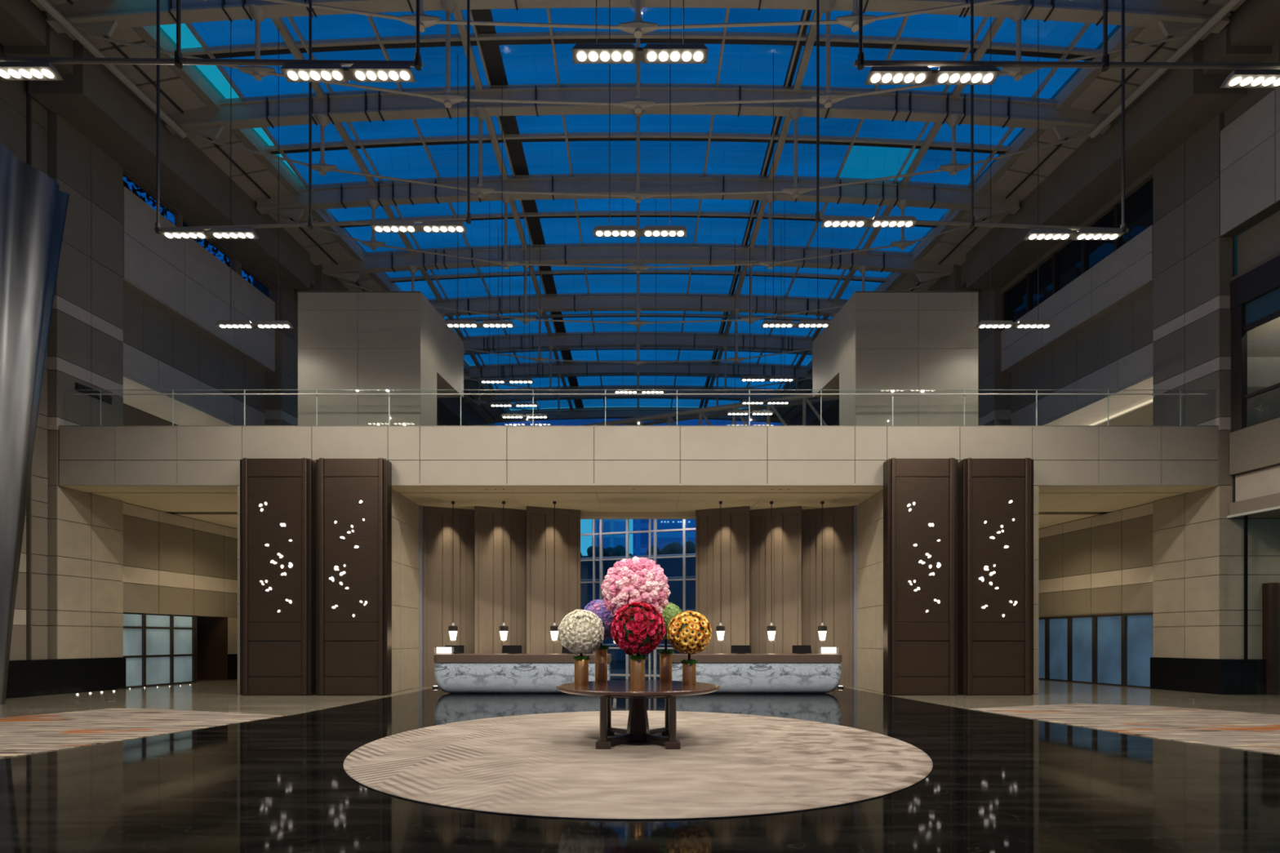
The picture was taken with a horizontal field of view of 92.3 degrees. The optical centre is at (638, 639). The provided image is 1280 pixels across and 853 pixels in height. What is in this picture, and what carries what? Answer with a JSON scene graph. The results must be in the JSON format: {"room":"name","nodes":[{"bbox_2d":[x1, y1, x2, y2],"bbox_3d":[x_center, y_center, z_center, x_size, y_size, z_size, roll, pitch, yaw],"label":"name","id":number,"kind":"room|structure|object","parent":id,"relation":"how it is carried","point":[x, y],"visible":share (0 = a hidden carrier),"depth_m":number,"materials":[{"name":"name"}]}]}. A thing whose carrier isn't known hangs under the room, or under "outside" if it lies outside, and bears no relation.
{"room":"hotel lobby","nodes":[
{"label":"hotel lobby","id":0,"kind":"room"},
{"bbox_2d":[0,42,47,660],"bbox_3d":[-17.373,-7.615,5.189,0.516,16.270,22.591,0,0,7],"label":"wall","id":1,"kind":"structure","parent":0,"point":[23,118],"depth_m":15.98,"materials":[{"name":"grey"}]},
{"bbox_2d":[46,108,297,659],"bbox_3d":[-15.301,-7.615,21.545,1.143,16.270,10.368,0,0,9],"label":"wall","id":2,"kind":"structure","parent":0,"point":[85,610],"depth_m":17.24,"materials":[{"name":"grey"}]},
{"bbox_2d":[75,382,111,404],"bbox_3d":[-15.387,-6.960,17.359,0.094,0.220,1.017,0,0,7],"label":"air vent","id":3,"kind":"object","parent":2,"relation":"in","point":[106,398],"visible":0.86,"depth_m":17.31,"materials":[{"name":"black metal"}]},
{"bbox_2d":[66,0,495,419],"bbox_3d":[-12.916,-16.003,26.111,2.686,0.994,35.254,0,0,8],"label":"trim","id":4,"kind":"structure","parent":2,"relation":"attached to","point":[70,2],"depth_m":19.61,"materials":[{"name":"grey metal"}]},
{"bbox_2d":[122,502,238,679],"bbox_3d":[-15.040,-1.330,22.820,0.457,5.560,9.281,0,0,7],"label":"wall","id":5,"kind":"structure","parent":0,"point":[175,565],"depth_m":20.32,"materials":[{"name":"grey"}]},
{"bbox_2d":[122,613,195,688],"bbox_3d":[-15.279,0.315,19.575,0.159,2.270,2.668,0,0,7],"label":"window","id":6,"kind":"structure","parent":5,"relation":"in","point":[158,650],"depth_m":19.56,"materials":[{"name":"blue glass"}]},
{"bbox_2d":[173,615,227,682],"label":"door","id":7,"kind":"structure","parent":5,"relation":"in","point":[211,633],"depth_m":22.22,"materials":[{"name":"brown"}]},
{"bbox_2d":[30,0,502,420],"bbox_3d":[-12.442,-15.610,26.111,1.645,0.380,35.052,0,0,8],"label":"ceiling","id":8,"kind":"structure","parent":0,"point":[171,83],"depth_m":19.82,"materials":[{"name":"paint"}]},
{"bbox_2d":[122,166,444,425],"bbox_3d":[-15.914,-7.200,32.120,4.567,17.300,28.507,0,0,7],"label":"wall","id":9,"kind":"structure","parent":0,"point":[175,291],"depth_m":20.95,"materials":[{"name":"grey"}]},
{"bbox_2d":[123,173,268,297],"bbox_3d":[-15.154,-13.775,21.450,0.020,0.550,6.348,0,0,7],"label":"window","id":10,"kind":"structure","parent":9,"relation":"in","point":[128,184],"depth_m":20.72,"materials":[{"name":"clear glass"}]},
{"bbox_2d":[0,0,494,425],"bbox_3d":[-14.115,-15.100,23.527,1.674,2.100,43.524,0,0,7],"label":"beam","id":11,"kind":"structure","parent":9,"relation":"on","point":[92,100],"depth_m":18.13,"materials":[{"name":"paint"}]},
{"bbox_2d":[237,485,418,693],"bbox_3d":[-8.700,-1.335,17.605,4.000,5.570,2.390,0,0,0],"label":"wall","id":12,"kind":"structure","parent":0,"point":[405,513],"depth_m":17.50,"materials":[{"name":"grey"}]},
{"bbox_2d":[418,505,423,687],"bbox_3d":[-6.660,-1.335,18.875,0.080,5.570,0.150,0,0,0],"label":"trim","id":13,"kind":"structure","parent":12,"relation":"attached to","point":[420,507],"depth_m":18.80,"materials":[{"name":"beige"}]},
{"bbox_2d":[58,425,1218,485],"bbox_3d":[0.017,-4.926,18.150,31.155,1.594,3.500,0,0,0],"label":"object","id":14,"kind":"object","parent":12,"relation":"on","point":[90,455],"visible":0.75,"depth_m":16.40,"materials":[{"name":"grey"}]},
{"bbox_2d":[297,291,463,425],"bbox_3d":[-7.536,-7.670,18.450,3.768,3.960,2.900,0,0,0],"label":"wall","id":15,"kind":"structure","parent":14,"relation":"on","point":[347,340],"depth_m":17.00,"materials":[{"name":"grey"}]},
{"bbox_2d":[63,389,1216,425],"bbox_3d":[0.051,-6.188,16.434,30.862,1.035,0.103,0,0,0],"label":"glass balustrade","id":16,"kind":"object","parent":14,"relation":"on","point":[172,394],"visible":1,"depth_m":16.46,"materials":[{"name":"grey"}]},
{"bbox_2d":[812,291,978,425],"bbox_3d":[7.536,-7.670,18.450,3.768,3.960,2.900,0,0,0],"label":"wall","id":17,"kind":"structure","parent":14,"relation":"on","point":[877,340],"depth_m":17.00,"materials":[{"name":"grey"}]},
{"bbox_2d":[423,506,474,687],"bbox_3d":[-5.863,-1.335,19.257,1.634,5.570,0.105,0,0,-22],"label":"wall panel","id":18,"kind":"structure","parent":0,"point":[437,521],"depth_m":19.16,"materials":[{"name":"wood"}]},
{"bbox_2d":[474,506,526,653],"bbox_3d":[-4.273,-1.335,19.257,1.653,5.570,0.105,0,0,-21],"label":"wall panel","id":19,"kind":"structure","parent":0,"point":[500,533],"depth_m":19.19,"materials":[{"name":"wood"}]},
{"bbox_2d":[526,506,580,653],"bbox_3d":[-2.643,-1.335,19.257,1.709,5.570,0.105,0,0,-21],"label":"wall panel","id":20,"kind":"structure","parent":0,"point":[540,520],"depth_m":19.17,"materials":[{"name":"wood"}]},
{"bbox_2d":[494,418,781,425],"bbox_3d":[0.000,-14.650,45.950,26.000,4.200,0.100,0,0,0],"label":"window","id":21,"kind":"structure","parent":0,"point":[583,421],"depth_m":45.90,"materials":[{"name":"clear glass"}]},
{"bbox_2d":[60,484,1216,528],"bbox_3d":[0.017,-4.160,21.505,30.955,0.380,10.190,0,0,0],"label":"ceiling","id":22,"kind":"structure","parent":0,"point":[215,504],"depth_m":18.00,"materials":[{"name":"paint"}]},
{"bbox_2d":[0,669,1279,852],"bbox_3d":[0.000,1.598,12.000,38.000,0.304,36.000,0,0,0],"label":"floor","id":23,"kind":"structure","parent":0,"point":[995,783],"depth_m":5.96,"materials":[{"name":"black stone"}]},
{"bbox_2d":[0,141,69,704],"bbox_3d":[-14.329,-5.174,13.761,2.481,13.247,2.000,0,0,0],"label":"sculpture","id":24,"kind":"object","parent":23,"relation":"on","point":[33,209],"visible":1,"depth_m":13.62,"materials":[{"name":"metal"}]},
{"bbox_2d":[5,657,125,698],"bbox_3d":[-15.772,0.985,15.130,0.357,0.930,6.348,0,0,7],"label":"counter","id":25,"kind":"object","parent":23,"relation":"on","point":[29,677],"depth_m":16.49,"materials":[{"name":"black stone"}]},
{"bbox_2d":[0,708,286,758],"bbox_3d":[-10.117,1.442,8.079,4.877,0.008,9.265,0,0,14],"label":"carpet","id":26,"kind":"object","parent":23,"relation":"on","point":[20,735],"visible":1,"depth_m":10.35,"materials":[{"name":"carpet"}]},
{"bbox_2d":[240,457,315,695],"bbox_3d":[-9.467,-1.650,16.200,1.867,6.200,0.400,0,0,0],"label":"decorative panel","id":27,"kind":"object","parent":23,"relation":"on","point":[277,496],"visible":0.98,"depth_m":16.06,"materials":[{"name":"brown"}]},
{"bbox_2d":[315,457,391,695],"bbox_3d":[-7.483,-1.650,16.200,1.867,6.200,0.400,0,0,0],"label":"decorative panel","id":28,"kind":"object","parent":23,"relation":"on","point":[353,496],"visible":1,"depth_m":16.06,"materials":[{"name":"brown"}]},
{"bbox_2d":[433,653,611,693],"bbox_3d":[-3.130,0.917,16.880,4.760,1.055,0.920,0,0,0],"label":"reception desk","id":29,"kind":"object","parent":23,"relation":"on","point":[455,673],"visible":0.72,"depth_m":16.44,"materials":[{"name":"stone"}]},
{"bbox_2d":[343,711,933,820],"bbox_3d":[0.000,1.436,8.670,7.500,0.020,7.500,0,0,0],"label":"round rug","id":30,"kind":"object","parent":23,"relation":"on","point":[540,765],"visible":0.87,"depth_m":6.81,"materials":[{"name":"carpet"}]},
{"bbox_2d":[555,680,720,749],"bbox_3d":[0.000,1.033,8.670,2.316,0.786,2.316,0,0,0],"label":"pedestal table","id":31,"kind":"object","parent":30,"relation":"on","point":[637,731],"visible":0.94,"depth_m":8.23,"materials":[{"name":"brown wood"}]},
{"bbox_2d":[557,609,604,684],"bbox_3d":[-0.822,0.096,8.952,0.666,1.087,0.667,0,0,32],"label":"flower vase","id":32,"kind":"object","parent":31,"relation":"on","point":[581,632],"visible":1,"depth_m":8.76,"materials":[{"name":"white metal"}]},
{"bbox_2d":[582,599,613,681],"bbox_3d":[-0.571,0.005,9.500,0.640,1.270,0.639,0,0,23],"label":"flower vase","id":33,"kind":"object","parent":31,"relation":"on","point":[597,606],"visible":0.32,"depth_m":9.39,"materials":[{"name":"gold metal"}]},
{"bbox_2d":[600,555,671,684],"bbox_3d":[-0.028,-0.284,8.983,1.001,1.848,0.995,0,0,7],"label":"flower vase","id":34,"kind":"object","parent":31,"relation":"on","point":[638,580],"visible":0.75,"depth_m":8.64,"materials":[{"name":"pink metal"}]},
{"bbox_2d":[610,601,666,688],"bbox_3d":[0.002,0.066,8.220,0.729,1.148,0.722,0,0,0],"label":"flower vase","id":35,"kind":"object","parent":31,"relation":"on","point":[637,627],"visible":1,"depth_m":8.03,"materials":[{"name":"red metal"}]},
{"bbox_2d":[657,602,682,681],"bbox_3d":[0.433,0.026,9.499,0.580,1.227,0.584,0,0,0],"label":"flower vase","id":36,"kind":"object","parent":31,"relation":"on","point":[671,610],"visible":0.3,"depth_m":9.41,"materials":[{"name":"gold metal"}]},
{"bbox_2d":[666,610,711,684],"bbox_3d":[0.744,0.108,8.952,0.670,1.064,0.668,0,0,0],"label":"flower vase","id":37,"kind":"object","parent":31,"relation":"on","point":[689,632],"visible":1,"depth_m":8.76,"materials":[{"name":"gold metal"}]},
{"bbox_2d":[671,653,841,693],"bbox_3d":[3.180,0.917,16.880,4.640,1.055,0.920,0,0,0],"label":"reception desk","id":38,"kind":"object","parent":23,"relation":"on","point":[734,673],"visible":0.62,"depth_m":16.44,"materials":[{"name":"stone"}]},
{"bbox_2d":[883,457,958,695],"bbox_3d":[7.438,-1.650,16.200,1.842,6.200,0.400,0,0,0],"label":"decorative panel","id":39,"kind":"object","parent":23,"relation":"on","point":[921,495],"visible":1,"depth_m":16.06,"materials":[{"name":"brown"}]},
{"bbox_2d":[958,457,1033,695],"bbox_3d":[9.412,-1.650,16.200,1.842,6.200,0.400,0,0,0],"label":"decorative panel","id":40,"kind":"object","parent":23,"relation":"on","point":[996,495],"visible":0.98,"depth_m":16.06,"materials":[{"name":"brown"}]},
{"bbox_2d":[968,703,1279,754],"bbox_3d":[10.411,1.442,8.696,5.301,0.008,10.332,0,0,-13],"label":"carpet","id":41,"kind":"object","parent":23,"relation":"on","point":[1251,731],"visible":1,"depth_m":10.77,"materials":[{"name":"carpet"}]},
{"bbox_2d":[1150,657,1266,694],"bbox_3d":[16.308,0.985,17.255,2.183,0.930,2.010,0,0,0],"label":"counter","id":42,"kind":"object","parent":23,"relation":"on","point":[1208,676],"depth_m":16.58,"materials":[{"name":"black stone"}]},
{"bbox_2d":[174,7,1121,412],"bbox_3d":[0.000,-16.133,26.205,27.198,0.734,34.910,0,0,0],"label":"glazing","id":43,"kind":"object","parent":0,"point":[575,145],"visible":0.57,"depth_m":20.33,"materials":[{"name":"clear glass"}]},
{"bbox_2d":[0,0,422,71],"bbox_3d":[-6.749,-12.244,9.101,7.110,7.545,0.097,0,0,0],"label":"pipe","id":44,"kind":"object","parent":43,"relation":"hanging from","point":[178,61],"visible":1,"depth_m":9.07,"materials":[{"name":"grey"}]},
{"bbox_2d":[0,62,62,79],"bbox_3d":[-9.574,-8.451,9.100,1.920,0.147,0.220,0,0,0],"label":"lamp","id":45,"kind":"object","parent":44,"relation":"hanging from","point":[8,70],"visible":1,"depth_m":9.07,"materials":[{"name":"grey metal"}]},
{"bbox_2d":[280,63,416,82],"bbox_3d":[-4.285,-8.422,9.100,1.920,0.147,0.220,0,0,0],"label":"lamp","id":46,"kind":"object","parent":44,"relation":"hanging from","point":[293,73],"visible":1,"depth_m":9.06,"materials":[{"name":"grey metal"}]},
{"bbox_2d":[215,22,293,328],"bbox_3d":[-9.983,-12.186,16.000,1.920,8.063,0.220,0,0,0],"label":"lamp","id":47,"kind":"object","parent":43,"relation":"hanging from","point":[221,324],"visible":0.98,"depth_m":15.99,"materials":[{"name":"grey metal"}]},
{"bbox_2d":[34,0,511,413],"bbox_3d":[-11.870,-15.535,26.110,1.244,1.370,35.062,0,0,8],"label":"roof beam","id":48,"kind":"structure","parent":43,"relation":"attached to","point":[191,75],"depth_m":17.90,"materials":[{"name":"metal"}]},
{"bbox_2d":[154,0,471,234],"bbox_3d":[-6.663,-12.184,12.601,6.469,7.658,0.097,0,0,0],"label":"pipe","id":49,"kind":"object","parent":43,"relation":"hanging from","point":[309,224],"visible":1,"depth_m":12.57,"materials":[{"name":"grey"}]},
{"bbox_2d":[158,227,259,239],"bbox_3d":[-8.794,-8.357,12.600,1.920,0.147,0.220,0,0,0],"label":"lamp","id":50,"kind":"object","parent":49,"relation":"hanging from","point":[167,233],"visible":1,"depth_m":12.54,"materials":[{"name":"grey metal"}]},
{"bbox_2d":[370,221,466,232],"bbox_3d":[-4.489,-8.488,12.600,1.920,0.147,0.220,0,0,0],"label":"lamp","id":51,"kind":"object","parent":49,"relation":"hanging from","point":[377,226],"visible":1,"depth_m":12.54,"materials":[{"name":"grey metal"}]},
{"bbox_2d":[444,53,515,327],"bbox_3d":[-4.425,-12.615,17.200,1.920,7.660,0.220,0,0,0],"label":"lamp","id":52,"kind":"object","parent":43,"relation":"hanging from","point":[449,323],"visible":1,"depth_m":17.16,"materials":[{"name":"grey metal"}]},
{"bbox_2d":[479,200,533,383],"bbox_3d":[-4.698,-12.831,22.000,1.920,7.215,0.220,0,0,0],"label":"lamp","id":53,"kind":"object","parent":43,"relation":"hanging from","point":[483,380],"visible":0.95,"depth_m":21.99,"materials":[{"name":"grey metal"}]},
{"bbox_2d":[488,226,537,406],"bbox_3d":[-4.931,-12.861,24.400,1.920,7.142,0.220,0,0,0],"label":"lamp","id":54,"kind":"object","parent":43,"relation":"hanging from","point":[491,404],"visible":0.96,"depth_m":24.39,"materials":[{"name":"grey metal"}]},
{"bbox_2d":[501,240,548,417],"bbox_3d":[-4.646,-12.781,25.200,1.920,7.317,0.220,0,0,0],"label":"lamp","id":55,"kind":"object","parent":43,"relation":"hanging from","point":[503,415],"visible":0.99,"depth_m":25.19,"materials":[{"name":"grey metal"}]},
{"bbox_2d":[464,387,802,404],"bbox_3d":[0.000,-15.761,39.700,23.744,0.998,0.300,0,0,0],"label":"roof truss","id":56,"kind":"object","parent":43,"relation":"attached to","point":[495,397],"visible":0.49,"depth_m":39.60,"materials":[{"name":"metal"}]},
{"bbox_2d":[463,362,812,417],"bbox_3d":[0.000,-14.636,36.200,24.374,3.272,0.400,0,0,0],"label":"roof truss","id":57,"kind":"object","parent":43,"relation":"attached to","point":[573,369],"visible":0.72,"depth_m":36.10,"materials":[{"name":"metal"}]},
{"bbox_2d":[485,408,790,423],"bbox_3d":[0.000,-15.773,43.400,23.078,0.974,0.300,0,0,0],"label":"roof truss","id":58,"kind":"object","parent":43,"relation":"attached to","point":[759,418],"visible":0.54,"depth_m":43.30,"materials":[{"name":"metal"}]},
{"bbox_2d":[164,85,1111,203],"bbox_3d":[0.000,-14.636,18.200,27.800,3.272,0.400,0,0,0],"label":"roof truss","id":59,"kind":"object","parent":43,"relation":"attached to","point":[208,122],"visible":0.91,"depth_m":18.10,"materials":[{"name":"metal"}]},
{"bbox_2d":[429,294,846,366],"bbox_3d":[0.000,-14.636,29.150,25.643,3.272,0.400,0,0,0],"label":"roof truss","id":60,"kind":"object","parent":43,"relation":"attached to","point":[586,303],"visible":0.64,"depth_m":29.05,"materials":[{"name":"metal"}]},
{"bbox_2d":[462,333,814,396],"bbox_3d":[0.000,-14.636,32.800,24.986,3.272,0.400,0,0,0],"label":"roof truss","id":61,"kind":"object","parent":43,"relation":"attached to","point":[598,340],"visible":0.58,"depth_m":32.70,"materials":[{"name":"metal"}]},
{"bbox_2d":[46,0,1230,114],"bbox_3d":[0.000,-14.636,15.100,28.800,3.272,0.400,0,0,0],"label":"roof truss","id":62,"kind":"object","parent":43,"relation":"attached to","point":[101,17],"visible":0.89,"depth_m":15.06,"materials":[{"name":"metal"}]},
{"bbox_2d":[256,175,1020,273],"bbox_3d":[0.000,-14.636,21.700,26.800,3.272,0.400,0,0,0],"label":"roof truss","id":63,"kind":"object","parent":43,"relation":"attached to","point":[292,206],"visible":0.87,"depth_m":21.60,"materials":[{"name":"metal"}]},
{"bbox_2d":[322,244,954,328],"bbox_3d":[0.000,-14.636,25.500,26.300,3.272,0.400,0,0,0],"label":"roof truss","id":64,"kind":"object","parent":43,"relation":"attached to","point":[925,270],"visible":0.86,"depth_m":25.40,"materials":[{"name":"metal"}]},
{"bbox_2d":[204,0,1072,39],"bbox_3d":[0.000,-14.630,13.200,29.400,3.260,0.400,0,0,0],"label":"roof truss","id":65,"kind":"object","parent":43,"relation":"attached to","point":[637,27],"visible":0.91,"depth_m":13.18,"materials":[{"name":"metal"}]},
{"bbox_2d":[613,199,665,393],"bbox_3d":[0.048,-12.874,23.000,1.920,7.229,0.220,0,0,0],"label":"lamp","id":66,"kind":"object","parent":43,"relation":"hanging from","point":[615,391],"visible":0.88,"depth_m":22.99,"materials":[{"name":"grey metal"}]},
{"bbox_2d":[571,0,708,63],"bbox_3d":[0.027,-12.395,8.750,1.920,8.188,0.220,0,0,0],"label":"lamp","id":67,"kind":"object","parent":43,"relation":"hanging from","point":[596,53],"visible":1,"depth_m":8.71,"materials":[{"name":"grey"}]},
{"bbox_2d":[592,0,687,236],"bbox_3d":[0.039,-12.406,12.600,1.920,8.167,0.220,0,0,0],"label":"lamp","id":68,"kind":"object","parent":43,"relation":"hanging from","point":[598,231],"visible":1,"depth_m":12.58,"materials":[{"name":"grey metal"}]},
{"bbox_2d":[726,239,773,414],"bbox_3d":[4.594,-12.848,25.200,1.920,7.187,0.220,0,0,0],"label":"lamp","id":69,"kind":"object","parent":43,"relation":"hanging from","point":[729,412],"visible":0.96,"depth_m":25.19,"materials":[{"name":"grey metal"}]},
{"bbox_2d":[741,227,790,404],"bbox_3d":[5.058,-12.911,24.400,1.920,7.037,0.220,0,0,0],"label":"lamp","id":70,"kind":"object","parent":43,"relation":"hanging from","point":[744,401],"visible":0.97,"depth_m":24.37,"materials":[{"name":"grey metal"}]},
{"bbox_2d":[740,200,795,381],"bbox_3d":[4.629,-12.866,22.000,1.920,7.148,0.220,0,0,0],"label":"lamp","id":71,"kind":"object","parent":43,"relation":"hanging from","point":[784,378],"visible":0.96,"depth_m":21.99,"materials":[{"name":"grey metal"}]},
{"bbox_2d":[760,52,831,327],"bbox_3d":[4.407,-12.615,17.200,1.920,7.660,0.220,0,0,0],"label":"lamp","id":72,"kind":"object","parent":43,"relation":"hanging from","point":[766,323],"visible":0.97,"depth_m":17.19,"materials":[{"name":"grey metal"}]},
{"bbox_2d":[815,0,1128,234],"bbox_3d":[6.841,-12.176,12.601,6.401,7.664,0.097,0,0,0],"label":"pipe","id":73,"kind":"object","parent":43,"relation":"hanging from","point":[971,224],"visible":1,"depth_m":12.58,"materials":[{"name":"grey"}]},
{"bbox_2d":[820,216,917,227],"bbox_3d":[4.725,-8.593,12.600,1.920,0.147,0.220,0,0,0],"label":"lamp","id":74,"kind":"object","parent":73,"relation":"hanging from","point":[828,221],"visible":1,"depth_m":12.54,"materials":[{"name":"grey metal"}]},
{"bbox_2d":[1023,228,1124,239],"bbox_3d":[8.925,-8.330,12.600,1.920,0.147,0.220,0,0,0],"label":"lamp","id":75,"kind":"object","parent":73,"relation":"hanging from","point":[1033,233],"visible":1,"depth_m":12.54,"materials":[{"name":"grey metal"}]},
{"bbox_2d":[975,17,1053,328],"bbox_3d":[9.800,-12.191,16.000,1.920,8.074,0.220,0,0,0],"label":"lamp","id":76,"kind":"object","parent":43,"relation":"hanging from","point":[982,324],"visible":0.98,"depth_m":15.99,"materials":[{"name":"grey metal"}]},
{"bbox_2d":[853,0,1279,71],"bbox_3d":[6.782,-12.236,9.101,7.157,7.560,0.097,0,0,0],"label":"pipe","id":77,"kind":"object","parent":43,"relation":"hanging from","point":[860,63],"visible":1,"depth_m":9.07,"materials":[{"name":"grey"}]},
{"bbox_2d":[864,66,1000,84],"bbox_3d":[4.351,-8.384,9.100,1.920,0.147,0.220,0,0,0],"label":"lamp","id":78,"kind":"object","parent":77,"relation":"hanging from","point":[877,75],"visible":1,"depth_m":9.06,"materials":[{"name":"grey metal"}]},
{"bbox_2d":[1219,69,1279,88],"bbox_3d":[9.678,-8.337,9.100,1.920,0.147,0.220,0,0,0],"label":"lamp","id":79,"kind":"object","parent":77,"relation":"hanging from","point":[1237,78],"visible":1,"depth_m":9.07,"materials":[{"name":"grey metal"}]},
{"bbox_2d":[695,506,750,653],"bbox_3d":[2.643,-1.335,19.257,1.709,5.570,0.105,0,0,21],"label":"wall panel","id":80,"kind":"structure","parent":0,"point":[735,521],"depth_m":19.18,"materials":[{"name":"wood"}]},
{"bbox_2d":[750,506,801,653],"bbox_3d":[4.273,-1.335,19.257,1.653,5.570,0.105,0,0,21],"label":"wall panel","id":81,"kind":"structure","parent":0,"point":[787,521],"depth_m":19.19,"materials":[{"name":"wood"}]},
{"bbox_2d":[801,506,853,687],"bbox_3d":[5.863,-1.335,19.257,1.634,5.570,0.105,0,0,22],"label":"wall panel","id":82,"kind":"structure","parent":0,"point":[837,522],"depth_m":19.16,"materials":[{"name":"wood"}]},
{"bbox_2d":[857,485,1038,693],"bbox_3d":[8.700,-1.335,17.605,4.000,5.570,2.390,0,0,0],"label":"wall","id":83,"kind":"structure","parent":0,"point":[869,512],"depth_m":17.58,"materials":[{"name":"grey"}]},
{"bbox_2d":[853,505,857,687],"bbox_3d":[6.660,-1.335,18.875,0.080,5.570,0.150,0,0,0],"label":"trim","id":84,"kind":"structure","parent":83,"relation":"attached to","point":[855,507],"depth_m":18.80,"materials":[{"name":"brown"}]},
{"bbox_2d":[769,0,1245,420],"bbox_3d":[12.442,-15.610,26.111,1.645,0.380,35.052,0,0,-8],"label":"ceiling","id":85,"kind":"structure","parent":0,"point":[1107,82],"depth_m":19.76,"materials":[{"name":"paint"}]},
{"bbox_2d":[831,39,1279,518],"bbox_3d":[17.343,-7.200,20.219,4.768,17.300,52.481,0,0,-7],"label":"wall","id":86,"kind":"structure","parent":0,"point":[1100,335],"depth_m":18.96,"materials":[{"name":"grey"}]},
{"bbox_2d":[582,392,839,425],"bbox_3d":[4.125,-10.135,30.706,21.726,3.130,1.775,0,0,21],"label":"truss","id":87,"kind":"object","parent":86,"relation":"attached to","point":[722,410],"visible":0.22,"depth_m":30.22,"materials":[{"name":"metal"}]},
{"bbox_2d":[782,0,1208,418],"bbox_3d":[12.916,-16.003,26.111,2.686,0.994,35.254,0,0,-8],"label":"trim","id":88,"kind":"structure","parent":86,"relation":"attached to","point":[1206,1],"depth_m":19.51,"materials":[{"name":"grey metal"}]},
{"bbox_2d":[781,0,1279,425],"bbox_3d":[14.115,-15.100,23.527,1.674,2.100,43.524,0,0,-7],"label":"beam","id":89,"kind":"structure","parent":86,"relation":"on","point":[1180,102],"depth_m":18.06,"materials":[{"name":"paint"}]},
{"bbox_2d":[1226,506,1279,659],"bbox_3d":[16.099,-0.940,14.200,0.268,4.740,4.423,0,0,-7],"label":"window","id":90,"kind":"structure","parent":86,"relation":"in","point":[1277,507],"depth_m":16.10,"materials":[{"name":"black metal"}]},
{"bbox_2d":[1230,255,1279,432],"bbox_3d":[16.155,-7.535,14.190,0.218,4.030,4.438,0,0,-7],"label":"window","id":91,"kind":"structure","parent":86,"relation":"in","point":[1255,295],"depth_m":16.08,"materials":[{"name":"grey"}]},
{"bbox_2d":[1037,502,1153,617],"bbox_3d":[15.060,-2.465,22.818,0.417,3.290,9.272,0,0,-7],"label":"wall","id":92,"kind":"structure","parent":0,"point":[1102,564],"depth_m":20.20,"materials":[{"name":"grey"}]},
{"bbox_2d":[1037,612,1153,688],"bbox_3d":[15.046,0.315,21.430,0.179,2.270,6.407,0,0,-7],"label":"window","id":93,"kind":"structure","parent":92,"relation":"in","point":[1115,649],"depth_m":20.26,"materials":[{"name":"blue glass"}]},
{"bbox_2d":[977,112,1279,659],"bbox_3d":[15.233,-7.615,21.101,2.820,16.270,11.128,0,0,-21],"label":"wall","id":94,"kind":"structure","parent":0,"point":[1198,551],"depth_m":17.02,"materials":[{"name":"grey"}]},
{"bbox_2d":[764,0,1241,417],"bbox_3d":[11.870,-15.535,26.110,1.244,1.370,35.062,0,0,-8],"label":"ceiling beam","id":95,"kind":"structure","parent":94,"relation":"attached to","point":[1085,76],"depth_m":17.89,"materials":[{"name":"paint"}]},
{"bbox_2d":[1003,177,1152,329],"bbox_3d":[15.027,-13.100,21.424,0.139,1.600,6.390,0,0,-7],"label":"window","id":96,"kind":"structure","parent":94,"relation":"in","point":[1076,258],"depth_m":21.12,"materials":[{"name":"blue glass"}]},
{"bbox_2d":[1262,582,1279,695],"bbox_3d":[17.420,-0.025,16.230,1.600,2.950,0.260,0,0,0],"label":"door","id":97,"kind":"structure","parent":94,"relation":"in","point":[1270,591],"depth_m":16.17,"materials":[{"name":"black wood"}]},
{"bbox_2d":[1106,209,1279,659],"bbox_3d":[19.868,-7.350,20.000,0.199,17.600,52.397,0,0,-7],"label":"wall","id":98,"kind":"structure","parent":0,"point":[1236,237],"depth_m":20.24,"materials":[{"name":"grey"}]},
{"bbox_3d":[0.000,-2.050,23.200,31.000,7.000,7.200,0,0,0],"label":"wall","id":99,"kind":"structure","parent":0,"visible":0},
{"bbox_2d":[580,519,695,679],"bbox_3d":[0.042,-2.150,22.744,6.400,7.200,0.420,0,0,16],"label":"window","id":100,"kind":"structure","parent":99,"relation":"in","point":[684,529],"depth_m":22.58,"materials":[{"name":"grey metal"}]},
{"label":"outside","id":101,"kind":"structure","parent":0,"visible":0},
{"bbox_2d":[609,660,659,669],"bbox_3d":[0.000,1.750,214.000,600.000,0.200,372.000,0,0,0],"label":"ground","id":102,"kind":"structure","parent":101,"point":[614,664],"depth_m":40.67,"materials":[{"name":"blue"}]},
{"bbox_2d":[591,519,626,551],"bbox_3d":[-5.625,-18.550,127.000,6.750,40.000,16.000,0,0,0],"label":"office tower","id":103,"kind":"structure","parent":102,"relation":"on","point":[608,525],"depth_m":120.01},
{"bbox_2d":[580,555,695,660],"bbox_3d":[0.000,-2.600,53.000,60.000,8.500,6.000,0,0,0],"label":"podium building","id":104,"kind":"structure","parent":102,"relation":"on","point":[672,567],"depth_m":50.00,"materials":[{"name":"glass"}]},
{"bbox_2d":[632,519,648,555],"bbox_3d":[0.573,-15.550,106.000,2.812,34.000,12.000,0,0,0],"label":"office tower","id":105,"kind":"structure","parent":102,"relation":"on","point":[640,540],"depth_m":100.00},
{"bbox_2d":[646,541,695,555],"bbox_3d":[3.418,-4.087,60.269,4.965,11.475,2.778,0,0,-28],"label":"tree","id":106,"kind":"object","parent":102,"relation":"on","point":[670,548],"visible":0.29,"depth_m":59.52,"materials":[{"name":"green plant"}]},
{"bbox_2d":[651,519,695,553],"bbox_3d":[5.932,-13.050,90.400,8.146,29.000,11.200,0,0,0],"label":"sky","id":107,"kind":"structure","parent":102,"relation":"on","point":[664,539],"depth_m":84.99,"materials":[{"name":"blue"}]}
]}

